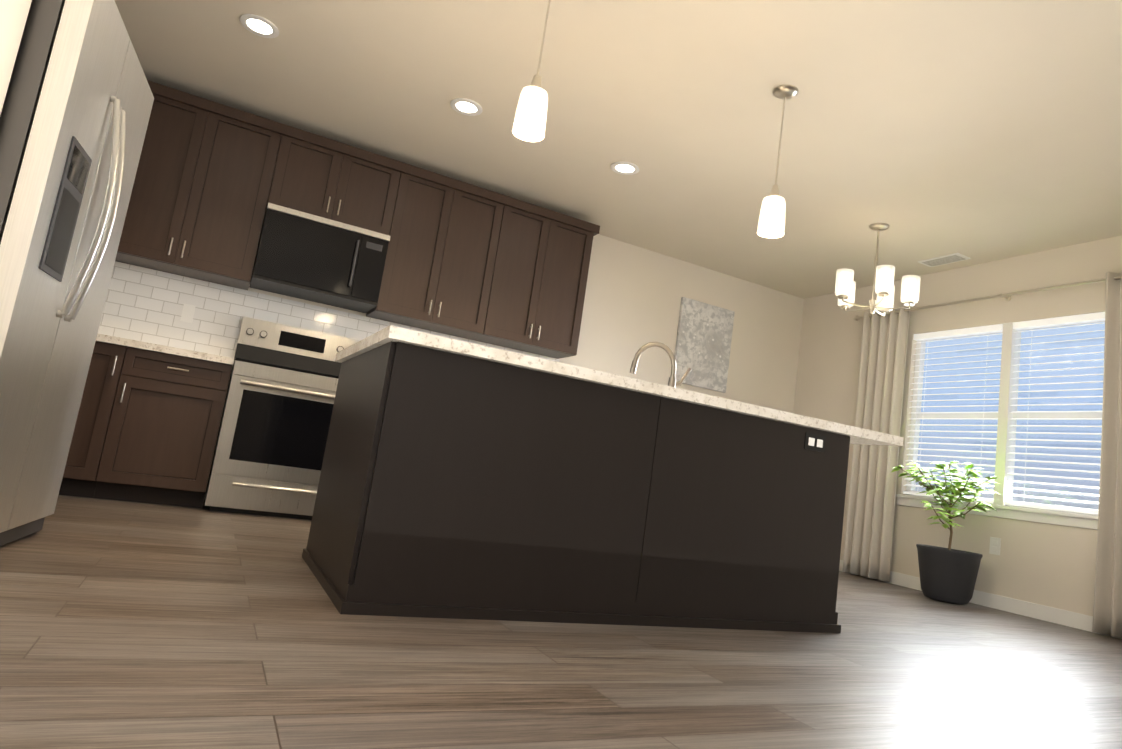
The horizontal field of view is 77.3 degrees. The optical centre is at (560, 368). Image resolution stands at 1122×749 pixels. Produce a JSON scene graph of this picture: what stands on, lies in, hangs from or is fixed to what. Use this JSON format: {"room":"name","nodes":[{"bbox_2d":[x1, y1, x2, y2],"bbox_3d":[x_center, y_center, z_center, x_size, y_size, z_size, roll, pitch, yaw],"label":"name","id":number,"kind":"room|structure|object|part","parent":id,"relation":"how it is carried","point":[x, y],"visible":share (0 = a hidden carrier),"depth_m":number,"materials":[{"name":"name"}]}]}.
{"room":"kitchen","nodes":[
{"label":"kitchen","id":0,"kind":"room"},
{"bbox_2d":[0,0,31,114],"bbox_3d":[-0.408,-0.916,-0.511,0.120,2.590,5.590,12,-9,-25],"label":"wall","id":1,"kind":"structure","parent":0,"point":[13,15],"depth_m":1.97,"materials":[{"name":"paint"}]},
{"bbox_2d":[116,234,803,498],"bbox_3d":[-0.645,-0.066,5.630,6.867,2.590,0.120,12,-9,-25],"label":"wall","id":2,"kind":"structure","parent":0,"point":[634,294],"depth_m":6.41,"materials":[{"name":"paint"}]},
{"bbox_2d":[115,84,210,274],"bbox_3d":[-2.593,-1.189,4.468,0.442,1.050,0.351,12,-9,-25],"label":"upper cabinet","id":3,"kind":"object","parent":2,"relation":"attached to","point":[168,166],"depth_m":4.35,"materials":[{"name":"black wood"}]},
{"bbox_2d":[175,104,286,289],"bbox_3d":[-2.202,-1.105,4.657,0.442,1.050,0.351,12,-9,-25],"label":"upper cabinet","id":4,"kind":"object","parent":2,"relation":"attached to","point":[213,179],"depth_m":4.51,"materials":[{"name":"black wood"}]},
{"bbox_2d":[271,128,402,239],"bbox_3d":[-1.611,-1.246,4.964,0.809,0.520,0.351,12,-9,-25],"label":"upper cabinet","id":5,"kind":"object","parent":2,"relation":"attached to","point":[314,176],"depth_m":4.81,"materials":[{"name":"black wood"}]},
{"bbox_2d":[249,203,390,312],"bbox_3d":[-1.660,-0.743,4.841,0.802,0.503,0.455,12,-9,-25],"label":"over-the-range microwave","id":6,"kind":"object","parent":5,"relation":"attached to","point":[309,257],"visible":1,"depth_m":4.68,"materials":[{"name":"black"}]},
{"bbox_2d":[366,164,506,339],"bbox_3d":[-0.936,-0.833,5.273,0.804,1.050,0.351,12,-9,-25],"label":"upper cabinet","id":7,"kind":"object","parent":2,"relation":"attached to","point":[442,257],"depth_m":5.12,"materials":[{"name":"black wood"}]},
{"bbox_2d":[475,200,598,358],"bbox_3d":[-0.230,-0.682,5.616,0.795,1.050,0.351,12,-9,-25],"label":"upper cabinet","id":8,"kind":"object","parent":2,"relation":"attached to","point":[537,301],"depth_m":5.47,"materials":[{"name":"black wood"}]},
{"bbox_2d":[674,297,734,392],"bbox_3d":[1.334,-0.214,6.545,0.610,0.790,0.032,12,-9,-25],"label":"wall art","id":9,"kind":"object","parent":2,"relation":"attached to","point":[703,341],"visible":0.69,"depth_m":6.53},
{"bbox_2d":[0,495,1121,748],"bbox_3d":[1.064,0.982,1.652,6.867,0.100,8.614,12,-9,-25],"label":"floor","id":10,"kind":"structure","parent":0,"point":[134,625],"depth_m":1.90,"materials":[{"name":"wood"}]},
{"bbox_2d":[0,0,153,545],"bbox_3d":[-2.090,-0.378,2.304,0.992,1.852,0.909,11,-9,-20],"label":"refrigerator","id":11,"kind":"object","parent":10,"relation":"on","point":[76,109],"visible":1,"depth_m":2.25,"materials":[{"name":"silver metal"}]},
{"bbox_2d":[59,341,126,497],"bbox_3d":[-2.800,0.285,4.102,0.339,0.860,0.631,12,-9,-25],"label":"base cabinet","id":12,"kind":"object","parent":10,"relation":"on","point":[92,429],"depth_m":3.88,"materials":[{"name":"black wood"}]},
{"bbox_2d":[95,349,232,507],"bbox_3d":[-2.407,0.369,4.293,0.551,0.860,0.631,12,-9,-25],"label":"base cabinet","id":13,"kind":"object","parent":10,"relation":"on","point":[148,421],"depth_m":4.02,"materials":[{"name":"black wood"}]},
{"bbox_2d":[96,333,233,364],"bbox_3d":[-2.766,-0.164,4.137,1.521,0.040,0.655,12,-9,-25],"label":"countertop","id":14,"kind":"structure","parent":13,"relation":"on","point":[107,337],"depth_m":4.03,"materials":[{"name":"beige stone"}]},
{"bbox_2d":[205,316,360,519],"bbox_3d":[-1.748,0.311,4.556,0.806,1.235,0.738,12,-9,-25],"label":"range","id":15,"kind":"object","parent":10,"relation":"on","point":[269,452],"visible":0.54,"depth_m":4.24,"materials":[{"name":"silver metal"}]},
{"bbox_2d":[302,325,903,632],"bbox_3d":[0.247,0.422,3.183,2.424,1.197,1.065,12,-9,-25],"label":"kitchen island","id":16,"kind":"object","parent":10,"relation":"on","point":[459,479],"visible":1,"depth_m":2.55,"materials":[{"name":"wood"}]},
{"bbox_2d":[891,461,1000,604],"bbox_3d":[2.708,1.137,5.000,0.590,1.007,0.748,12,-9,-25],"label":"floor plant","id":17,"kind":"object","parent":10,"relation":"on","point":[948,575],"visible":1,"depth_m":4.89,"materials":[{"name":"green plant"}]},
{"bbox_2d":[115,0,1121,298],"bbox_3d":[1.446,-1.654,2.031,6.867,0.100,8.614,12,-9,-25],"label":"ceiling","id":18,"kind":"structure","parent":0,"point":[981,130],"depth_m":3.94,"materials":[{"name":"paint"}]},
{"bbox_2d":[239,14,278,37],"bbox_3d":[-1.585,-1.798,3.686,0.196,0.009,0.196,12,-9,-25],"label":"recessed light","id":19,"kind":"object","parent":18,"relation":"in","point":[259,25],"visible":1,"depth_m":3.68,"materials":[{"name":"white"}]},
{"bbox_2d":[450,98,481,115],"bbox_3d":[-0.570,-1.574,4.224,0.196,0.009,0.196,12,-9,-25],"label":"recessed light","id":20,"kind":"object","parent":18,"relation":"in","point":[465,106],"visible":1,"depth_m":4.22,"materials":[{"name":"white"}]},
{"bbox_2d":[512,0,550,141],"bbox_3d":[-0.075,-1.326,2.863,0.130,0.791,0.130,12,-9,-25],"label":"pendant light","id":21,"kind":"object","parent":18,"relation":"hanging from","point":[529,124],"visible":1,"depth_m":2.78,"materials":[{"name":"brushed nickel"},{"name":"frosted white glass"}]},
{"bbox_2d":[610,161,638,174],"bbox_3d":[0.432,-1.354,4.744,0.196,0.009,0.196,12,-9,-25],"label":"recessed light","id":22,"kind":"object","parent":18,"relation":"in","point":[624,168],"visible":1,"depth_m":4.74,"materials":[{"name":"white"}]},
{"bbox_2d":[757,85,797,237],"bbox_3d":[1.099,-1.058,3.544,0.130,0.791,0.130,12,-9,-25],"label":"pendant light","id":23,"kind":"object","parent":18,"relation":"hanging from","point":[771,223],"visible":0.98,"depth_m":3.49,"materials":[{"name":"brushed nickel"},{"name":"frosted white glass"}]},
{"bbox_2d":[835,223,920,315],"bbox_3d":[2.261,-0.725,5.078,0.567,0.685,0.550,12,-9,-25],"label":"chandelier","id":24,"kind":"object","parent":18,"relation":"hanging from","point":[883,286],"visible":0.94,"depth_m":4.95,"materials":[{"name":"frosted white glass"},{"name":"brushed nickel"}]},
{"bbox_2d":[918,253,970,266],"bbox_3d":[3.039,-0.858,5.568,0.160,0.010,0.340,12,-9,-25],"label":"ceiling vent","id":25,"kind":"object","parent":18,"relation":"in","point":[945,259],"visible":0.98,"depth_m":5.55,"materials":[{"name":"white metal"}]},
{"bbox_2d":[793,235,1121,615],"bbox_3d":[4.234,0.303,3.289,0.120,2.590,8.374,12,-9,-25],"label":"wall","id":26,"kind":"structure","parent":0,"point":[1050,565],"depth_m":5.33,"materials":[{"name":"paint"}]},
{"bbox_2d":[839,560,1121,638],"bbox_3d":[2.976,1.658,5.123,0.014,0.095,3.804,12,-9,-25],"label":"baseboard","id":27,"kind":"structure","parent":26,"relation":"attached to","point":[1052,614],"depth_m":4.78,"materials":[{"name":"white wood"}]},
{"bbox_2d":[842,270,1121,637],"bbox_3d":[3.135,0.546,5.123,0.152,2.290,2.627,12,-9,-25],"label":"curtains","id":28,"kind":"object","parent":26,"relation":"attached to","point":[869,525],"visible":0.94,"depth_m":5.78,"materials":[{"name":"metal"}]},
{"bbox_3d":[2.687,0.604,5.980,0.102,2.290,0.463,12,-9,-25],"label":"panel","id":29,"kind":"part","parent":28,"relation":"part of","materials":[{"name":"fabric"}]},
{"bbox_3d":[3.547,0.479,4.246,0.102,2.290,0.523,12,-9,-25],"label":"panel","id":30,"kind":"part","parent":28,"relation":"part of","materials":[{"name":"fabric"}]},
{"bbox_2d":[989,537,1000,554],"bbox_3d":[3.110,1.273,5.022,0.008,0.120,0.075,12,-9,-25],"label":"wall outlet plate","id":31,"kind":"object","parent":26,"relation":"attached to","point":[995,544],"visible":1,"depth_m":5.02,"materials":[{"name":"white plastic"}]},
{"bbox_2d":[895,320,1104,529],"bbox_3d":[3.321,0.365,5.089,0.147,1.447,1.850,12,-9,-25],"label":"window","id":32,"kind":"structure","parent":26,"relation":"in","point":[1008,374],"depth_m":5.14,"materials":[{"name":"white plastic"}]},
{"bbox_2d":[903,312,1104,514],"bbox_3d":[3.316,0.318,5.090,0.044,1.344,1.754,12,-9,-25],"label":"window blinds","id":33,"kind":"object","parent":32,"relation":"attached to","point":[1089,317],"visible":0.9,"depth_m":5.04,"materials":[{"name":"white plastic"}]},
{"label":"outside","id":34,"kind":"structure","parent":0,"visible":0},
{"bbox_2d":[915,322,1104,509],"bbox_3d":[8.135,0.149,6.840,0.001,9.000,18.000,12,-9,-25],"label":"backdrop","id":35,"kind":"structure","parent":34,"point":[1045,338],"depth_m":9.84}
]}

